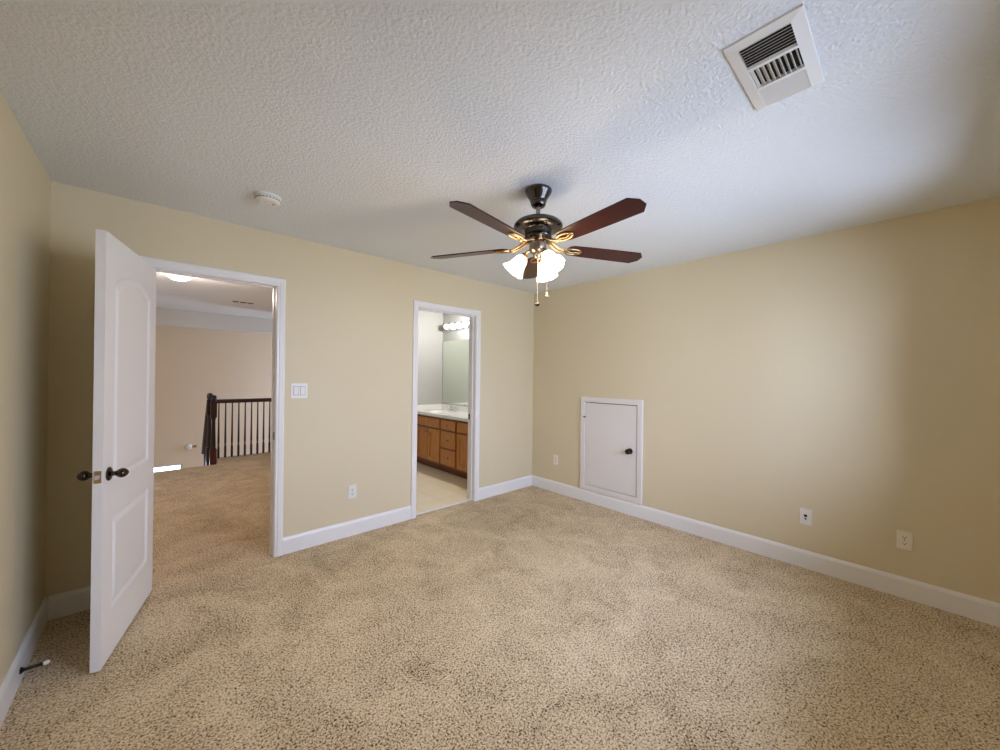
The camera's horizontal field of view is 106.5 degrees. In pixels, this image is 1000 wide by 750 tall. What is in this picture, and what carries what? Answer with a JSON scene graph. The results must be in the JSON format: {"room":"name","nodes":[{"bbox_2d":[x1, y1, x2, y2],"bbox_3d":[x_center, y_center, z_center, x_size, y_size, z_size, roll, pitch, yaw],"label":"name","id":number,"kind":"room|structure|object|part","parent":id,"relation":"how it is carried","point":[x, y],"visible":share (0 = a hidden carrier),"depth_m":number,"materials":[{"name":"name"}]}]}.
{"room":"empty bedroom","nodes":[
{"label":"empty bedroom","id":0,"kind":"room"},
{"bbox_2d":[0,91,50,685],"bbox_3d":[-1.265,0.152,0.625,0.120,2.440,3.820,1,0,-42],"label":"wall","id":1,"kind":"structure","parent":0,"point":[25,186],"depth_m":1.67,"materials":[{"name":"beige paint"}]},
{"bbox_2d":[0,597,47,727],"bbox_3d":[-1.274,1.308,0.717,0.014,0.129,3.686,1,0,-42],"label":"baseboard","id":2,"kind":"structure","parent":1,"relation":"attached to","point":[11,682],"depth_m":1.68,"materials":[{"name":"white wood"}]},
{"bbox_2d":[19,660,49,673],"bbox_3d":[-2.087,1.307,1.678,0.086,0.028,0.028,1,0,-42],"label":"door stop","id":3,"kind":"object","parent":1,"relation":"attached to","point":[22,669],"visible":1,"depth_m":1.67,"materials":[{"name":"black metal"}]},
{"bbox_2d":[154,464,182,468],"bbox_3d":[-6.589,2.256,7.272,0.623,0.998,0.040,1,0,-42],"label":"baseboard","id":4,"kind":"structure","parent":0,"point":[181,465],"depth_m":7.37,"materials":[{"name":"white paint"}]},
{"bbox_2d":[154,325,271,467],"bbox_3d":[-5.544,1.269,8.201,6.520,5.740,0.120,1,0,-42],"label":"wall","id":5,"kind":"structure","parent":0,"point":[191,364],"depth_m":7.65,"materials":[{"name":"paint"}]},
{"bbox_2d":[184,444,196,449],"bbox_3d":[-6.203,1.440,7.488,0.192,0.124,0.042,1,0,-42],"label":"wall fitting","id":6,"kind":"object","parent":5,"relation":"attached to","point":[187,446],"visible":1,"depth_m":7.46,"materials":[{"name":"white plastic"}]},
{"bbox_2d":[156,308,272,332],"bbox_3d":[-4.559,-1.207,7.251,6.400,0.770,0.120,1,0,-42],"label":"beam","id":7,"kind":"structure","parent":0,"point":[166,317],"depth_m":6.66,"materials":[{"name":"white paint"}]},
{"bbox_2d":[45,181,533,597],"bbox_3d":[-1.131,0.159,3.420,4.094,2.440,0.120,1,0,-42],"label":"wall","id":8,"kind":"structure","parent":0,"point":[349,315],"depth_m":3.03,"materials":[{"name":"beige paint"}]},
{"bbox_2d":[48,586,90,619],"bbox_3d":[-2.390,1.298,2.184,0.322,0.129,0.014,1,0,-42],"label":"baseboard","id":9,"kind":"structure","parent":8,"relation":"attached to","point":[77,600],"depth_m":2.12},
{"bbox_2d":[76,229,156,672],"bbox_3d":[-2.016,0.344,2.026,0.180,2.020,0.757,1,0,-29],"label":"door","id":10,"kind":"structure","parent":8,"relation":"in","point":[122,475],"depth_m":1.89,"materials":[{"name":"white paint"}]},
{"bbox_3d":[-1.923,0.467,1.727,0.048,0.045,0.048,1,0,15],"label":"egg knob","id":11,"kind":"part","parent":10,"relation":"part of","materials":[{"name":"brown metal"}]},
{"bbox_3d":[-1.837,0.468,1.705,0.024,0.056,0.002,1,0,-29],"label":"latch plate","id":12,"kind":"part","parent":10,"relation":"part of","materials":[{"name":"gold metal"}]},
{"bbox_3d":[-1.811,0.468,1.790,0.048,0.045,0.048,1,0,15],"label":"egg knob","id":13,"kind":"part","parent":10,"relation":"part of","materials":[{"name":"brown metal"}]},
{"bbox_2d":[140,256,285,556],"bbox_3d":[-1.994,0.316,2.617,0.828,2.103,0.138,1,0,-42],"label":"door frame","id":14,"kind":"structure","parent":8,"relation":"attached to","point":[280,283],"depth_m":2.82,"materials":[{"name":"white wood"}]},
{"bbox_2d":[291,383,307,397],"bbox_3d":[-1.571,0.123,2.927,0.118,0.116,0.010,1,0,-42],"label":"light switch","id":15,"kind":"object","parent":8,"relation":"attached to","point":[298,390],"visible":1,"depth_m":2.93,"materials":[{"name":"white plastic"}]},
{"bbox_2d":[282,505,410,554],"bbox_3d":[-1.258,1.313,3.221,1.092,0.129,0.014,1,0,-42],"label":"baseboard","id":16,"kind":"structure","parent":8,"relation":"attached to","point":[300,541],"depth_m":3.15,"materials":[{"name":"white wood"}]},
{"bbox_2d":[348,484,356,498],"bbox_3d":[-1.268,1.002,3.213,0.070,0.115,0.008,1,0,-42],"label":"duplex outlet","id":17,"kind":"object","parent":8,"relation":"attached to","point":[352,489],"visible":1,"depth_m":3.21,"materials":[{"name":"white plastic"}]},
{"bbox_2d":[411,300,480,518],"bbox_3d":[-0.581,0.335,3.924,0.838,2.103,0.156,1,0,-42],"label":"door frame","id":18,"kind":"structure","parent":8,"relation":"attached to","point":[416,304],"depth_m":4.12,"materials":[{"name":"white wood"}]},
{"bbox_2d":[479,475,531,499],"bbox_3d":[0.081,1.331,4.448,0.866,0.129,0.014,1,0,-42],"label":"baseboard","id":19,"kind":"structure","parent":8,"relation":"attached to","point":[511,485],"depth_m":4.42,"materials":[{"name":"white wood"}]},
{"bbox_2d":[417,310,442,404],"bbox_3d":[-1.641,0.159,5.719,1.740,2.440,0.120,1,0,-42],"label":"wall","id":20,"kind":"structure","parent":0,"point":[430,324],"depth_m":6.09,"materials":[{"name":"paint"}]},
{"bbox_2d":[0,0,999,318],"bbox_3d":[-1.490,-1.114,3.900,6.400,0.100,8.970,1,0,-42],"label":"ceiling","id":21,"kind":"structure","parent":0,"point":[366,119],"depth_m":1.54,"materials":[{"name":"white paint"}]},
{"bbox_2d":[165,273,192,280],"bbox_3d":[-3.309,-1.030,3.855,0.234,0.108,0.232,1,0,-42],"label":"hall light","id":22,"kind":"object","parent":21,"relation":"attached to","point":[172,276],"visible":0.5,"depth_m":3.81,"materials":[{"name":"white glass"}]},
{"bbox_2d":[230,300,254,304],"bbox_3d":[-3.828,-1.082,5.563,0.300,0.009,0.150,1,0,-42],"label":"ceiling vent","id":23,"kind":"object","parent":21,"relation":"in","point":[236,301],"visible":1,"depth_m":5.55,"materials":[{"name":"white metal"}]},
{"bbox_2d":[254,191,280,206],"bbox_3d":[-1.387,-1.045,2.232,0.136,0.040,0.136,1,0,-42],"label":"smoke detector","id":24,"kind":"object","parent":21,"relation":"attached to","point":[269,199],"visible":1,"depth_m":2.20,"materials":[{"name":"white plastic"}]},
{"bbox_2d":[430,184,645,305],"bbox_3d":[0.217,-0.715,2.074,1.290,0.665,1.283,1,0,-42],"label":"ceiling fan","id":25,"kind":"object","parent":21,"relation":"hanging from","point":[536,230],"visible":1,"depth_m":2.05,"materials":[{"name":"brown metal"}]},
{"bbox_3d":[-0.188,-0.730,2.258,0.503,0.029,0.122,1,0,20],"label":"blade","id":26,"kind":"part","parent":25,"relation":"part of","materials":[{"name":"brown wood"}]},
{"bbox_3d":[-0.046,-0.730,1.778,0.122,0.029,0.503,1,0,38],"label":"blade","id":27,"kind":"part","parent":25,"relation":"part of","materials":[{"name":"brown wood"}]},
{"bbox_3d":[0.077,-0.614,2.116,0.128,0.134,0.126,1,0,-42],"label":"lamp shade","id":28,"kind":"part","parent":25,"relation":"part of","materials":[{"name":"white glass"}]},
{"bbox_3d":[0.147,-0.679,2.119,0.073,0.064,0.045,1,0,-11],"label":"lamp arm","id":29,"kind":"part","parent":25,"relation":"part of","materials":[{"name":"gold metal"}]},
{"bbox_3d":[0.225,-0.725,2.542,0.122,0.029,0.503,1,0,2],"label":"blade","id":30,"kind":"part","parent":25,"relation":"part of","materials":[{"name":"brown wood"}]},
{"bbox_3d":[0.209,-0.549,2.079,0.003,0.294,0.007,1,0,5],"label":"pull chain","id":31,"kind":"part","parent":25,"relation":"part of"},
{"bbox_3d":[0.273,-0.611,2.229,0.129,0.134,0.131,1,0,-42],"label":"lamp shade","id":32,"kind":"part","parent":25,"relation":"part of","materials":[{"name":"white glass"}]},
{"bbox_3d":[0.267,-0.631,2.023,0.051,0.070,0.063,1,0,-42],"label":"bulb","id":33,"kind":"part","parent":25,"relation":"part of","materials":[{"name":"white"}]},
{"bbox_3d":[0.284,-0.612,2.000,0.124,0.134,0.129,1,0,8],"label":"lamp shade","id":34,"kind":"part","parent":25,"relation":"part of","materials":[{"name":"white glass"}]},
{"bbox_3d":[0.456,-0.724,1.764,0.122,0.029,0.503,1,0,-34],"label":"blade","id":35,"kind":"part","parent":25,"relation":"part of","materials":[{"name":"brown wood"}]},
{"bbox_3d":[0.623,-0.721,2.237,0.503,0.029,0.122,1,0,-16],"label":"blade","id":36,"kind":"part","parent":25,"relation":"part of","materials":[{"name":"brown wood"}]},
{"bbox_2d":[722,3,824,110],"bbox_3d":[0.928,-1.035,1.257,0.400,0.013,0.204,1,0,-42],"label":"ceiling vent","id":37,"kind":"object","parent":21,"relation":"in","point":[777,61],"visible":1,"depth_m":1.23,"materials":[{"name":"white metal"}]},
{"bbox_2d":[0,452,999,749],"bbox_3d":[-1.735,1.396,3.242,5.200,0.052,8.060,1,0,-42],"label":"floor","id":38,"kind":"structure","parent":0,"point":[530,617],"depth_m":1.91,"materials":[{"name":"beige carpet"}]},
{"bbox_2d":[201,393,271,465],"bbox_3d":[-4.670,1.109,6.748,1.067,1.627,1.344,1,0,-42],"label":"stair railing","id":39,"kind":"object","parent":38,"relation":"on","point":[208,449],"visible":0.92,"depth_m":6.15,"materials":[{"name":"brown wood"}]},
{"bbox_3d":[-5.127,0.925,6.511,0.065,1.071,1.071,1,0,-42],"label":"stair handrail","id":40,"kind":"part","parent":39,"relation":"part of","materials":[{"name":"brown wood"}]},
{"bbox_3d":[-4.754,0.969,6.115,0.084,1.350,0.084,1,0,-42],"label":"newel post","id":41,"kind":"part","parent":39,"relation":"part of","materials":[{"name":"brown wood"}]},
{"bbox_3d":[-4.583,0.897,5.973,0.084,1.156,0.084,1,0,-42],"label":"newel post","id":42,"kind":"part","parent":39,"relation":"part of","materials":[{"name":"brown wood"}]},
{"bbox_3d":[-4.220,0.430,6.342,0.965,0.062,0.062,1,0,-42],"label":"handrail","id":43,"kind":"part","parent":39,"relation":"part of","materials":[{"name":"brown wood"}]},
{"bbox_2d":[417,414,467,478],"bbox_3d":[-0.555,0.996,5.361,0.578,0.782,1.876,1,0,-42],"label":"vanity cabinet","id":44,"kind":"object","parent":38,"relation":"on","point":[442,443],"visible":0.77,"depth_m":5.25,"materials":[{"name":"brown wood"}]},
{"bbox_3d":[-1.177,1.016,5.674,0.008,0.355,0.203,1,0,-42],"label":"door panel","id":45,"kind":"part","parent":44,"relation":"part of","materials":[{"name":"brown wood"}]},
{"bbox_3d":[-1.181,1.016,5.671,0.018,0.465,0.313,1,0,-42],"label":"door","id":46,"kind":"part","parent":44,"relation":"part of","materials":[{"name":"brown wood"}]},
{"bbox_3d":[-0.963,1.018,5.433,0.018,0.465,0.308,1,0,-42],"label":"door","id":47,"kind":"part","parent":44,"relation":"part of","materials":[{"name":"brown wood"}]},
{"bbox_3d":[-0.959,1.018,5.437,0.008,0.355,0.198,1,0,-42],"label":"door panel","id":48,"kind":"part","parent":44,"relation":"part of","materials":[{"name":"brown wood"}]},
{"bbox_2d":[417,404,467,421],"bbox_3d":[-0.538,0.583,5.360,0.566,0.205,1.897,1,0,-42],"label":"countertop","id":49,"kind":"structure","parent":44,"relation":"on","point":[436,410],"depth_m":5.78,"materials":[{"name":"stone"}]},
{"bbox_2d":[446,405,455,410],"bbox_3d":[-0.762,0.519,5.862,0.155,0.089,0.152,1,0,-5],"label":"faucet","id":50,"kind":"object","parent":49,"relation":"on","point":[449,406],"visible":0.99,"depth_m":5.83,"materials":[{"name":"silver metal"}]},
{"bbox_3d":[-0.719,1.145,5.165,0.018,0.215,0.354,1,0,-42],"label":"drawer","id":51,"kind":"part","parent":44,"relation":"part of","materials":[{"name":"brown wood"}]},
{"bbox_3d":[-0.716,0.902,5.165,0.018,0.228,0.354,1,0,-42],"label":"drawer","id":52,"kind":"part","parent":44,"relation":"part of","materials":[{"name":"brown wood"}]},
{"bbox_3d":[-0.714,0.700,5.166,0.018,0.127,0.354,1,0,-42],"label":"drawer","id":53,"kind":"part","parent":44,"relation":"part of","materials":[{"name":"brown wood"}]},
{"bbox_3d":[-0.470,1.023,4.895,0.018,0.465,0.303,1,0,-42],"label":"door","id":54,"kind":"part","parent":44,"relation":"part of","materials":[{"name":"brown wood"}]},
{"bbox_3d":[-0.466,1.023,4.899,0.008,0.355,0.193,1,0,-42],"label":"door panel","id":55,"kind":"part","parent":44,"relation":"part of","materials":[{"name":"brown wood"}]},
{"bbox_2d":[416,499,470,514],"bbox_3d":[-0.590,1.382,3.919,0.718,0.010,0.032,1,0,-42],"label":"threshold strip","id":56,"kind":"object","parent":38,"relation":"on","point":[433,509],"visible":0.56,"depth_m":3.90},
{"bbox_2d":[442,196,999,603],"bbox_3d":[1.020,0.186,4.183,0.132,2.440,5.980,1,0,-42],"label":"wall","id":57,"kind":"structure","parent":0,"point":[850,377],"depth_m":2.70,"materials":[{"name":"beige paint"}]},
{"bbox_2d":[442,339,468,404],"bbox_3d":[-0.373,-0.042,5.604,0.006,1.020,1.720,1,0,-42],"label":"vanity mirror","id":58,"kind":"object","parent":57,"relation":"attached to","point":[456,352],"visible":0.44,"depth_m":5.96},
{"bbox_2d":[444,321,468,330],"bbox_3d":[-0.459,-0.773,5.611,0.136,0.110,1.315,1,0,-42],"label":"vanity light","id":59,"kind":"object","parent":57,"relation":"attached to","point":[465,324],"visible":0.5,"depth_m":5.86,"materials":[{"name":"white glass"}]},
{"bbox_2d":[553,455,557,464],"bbox_3d":[0.667,1.014,4.468,0.008,0.115,0.070,1,0,-42],"label":"duplex outlet","id":60,"kind":"object","parent":57,"relation":"attached to","point":[555,461],"visible":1,"depth_m":4.47,"materials":[{"name":"beige plastic"}]},
{"bbox_2d":[580,397,642,504],"bbox_3d":[1.144,0.759,3.928,0.102,1.028,0.726,1,0,-42],"label":"access hatch","id":61,"kind":"object","parent":57,"relation":"attached to","point":[611,434],"visible":1,"depth_m":3.91,"materials":[{"name":"white paint"}]},
{"bbox_3d":[1.287,0.768,3.743,0.064,0.060,0.060,1,0,-42],"label":"round knob","id":62,"kind":"part","parent":61,"relation":"part of","materials":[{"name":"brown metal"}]},
{"bbox_2d":[532,475,999,626],"bbox_3d":[1.646,1.347,3.392,0.014,0.129,3.686,1,0,-42],"label":"baseboard","id":63,"kind":"structure","parent":57,"relation":"attached to","point":[982,610],"depth_m":2.72,"materials":[{"name":"white wood"}]},
{"bbox_2d":[799,508,811,525],"bbox_3d":[2.244,1.042,2.744,0.014,0.115,0.070,1,0,-42],"label":"cable jack","id":64,"kind":"object","parent":57,"relation":"attached to","point":[805,514],"visible":1,"depth_m":2.74,"materials":[{"name":"white plastic"}]},
{"bbox_2d":[896,530,912,550],"bbox_3d":[2.578,1.054,2.382,0.008,0.115,0.070,1,0,-42],"label":"duplex outlet","id":65,"kind":"object","parent":57,"relation":"attached to","point":[904,540],"visible":1,"depth_m":2.38,"materials":[{"name":"beige plastic"}]},
{"bbox_2d":[901,535,907,539],"bbox_3d":[2.577,1.034,2.380,0.002,0.029,0.033,1,0,-42],"label":"receptacle","id":66,"kind":"object","parent":65,"relation":"attached to","point":[903,537],"depth_m":2.38,"materials":[{"name":"beige plastic"}]},
{"bbox_2d":[901,541,907,545],"bbox_3d":[2.576,1.073,2.380,0.002,0.029,0.033,1,0,-42],"label":"receptacle","id":67,"kind":"object","parent":65,"relation":"attached to","point":[903,543],"depth_m":2.38,"materials":[{"name":"beige plastic"}]}
]}

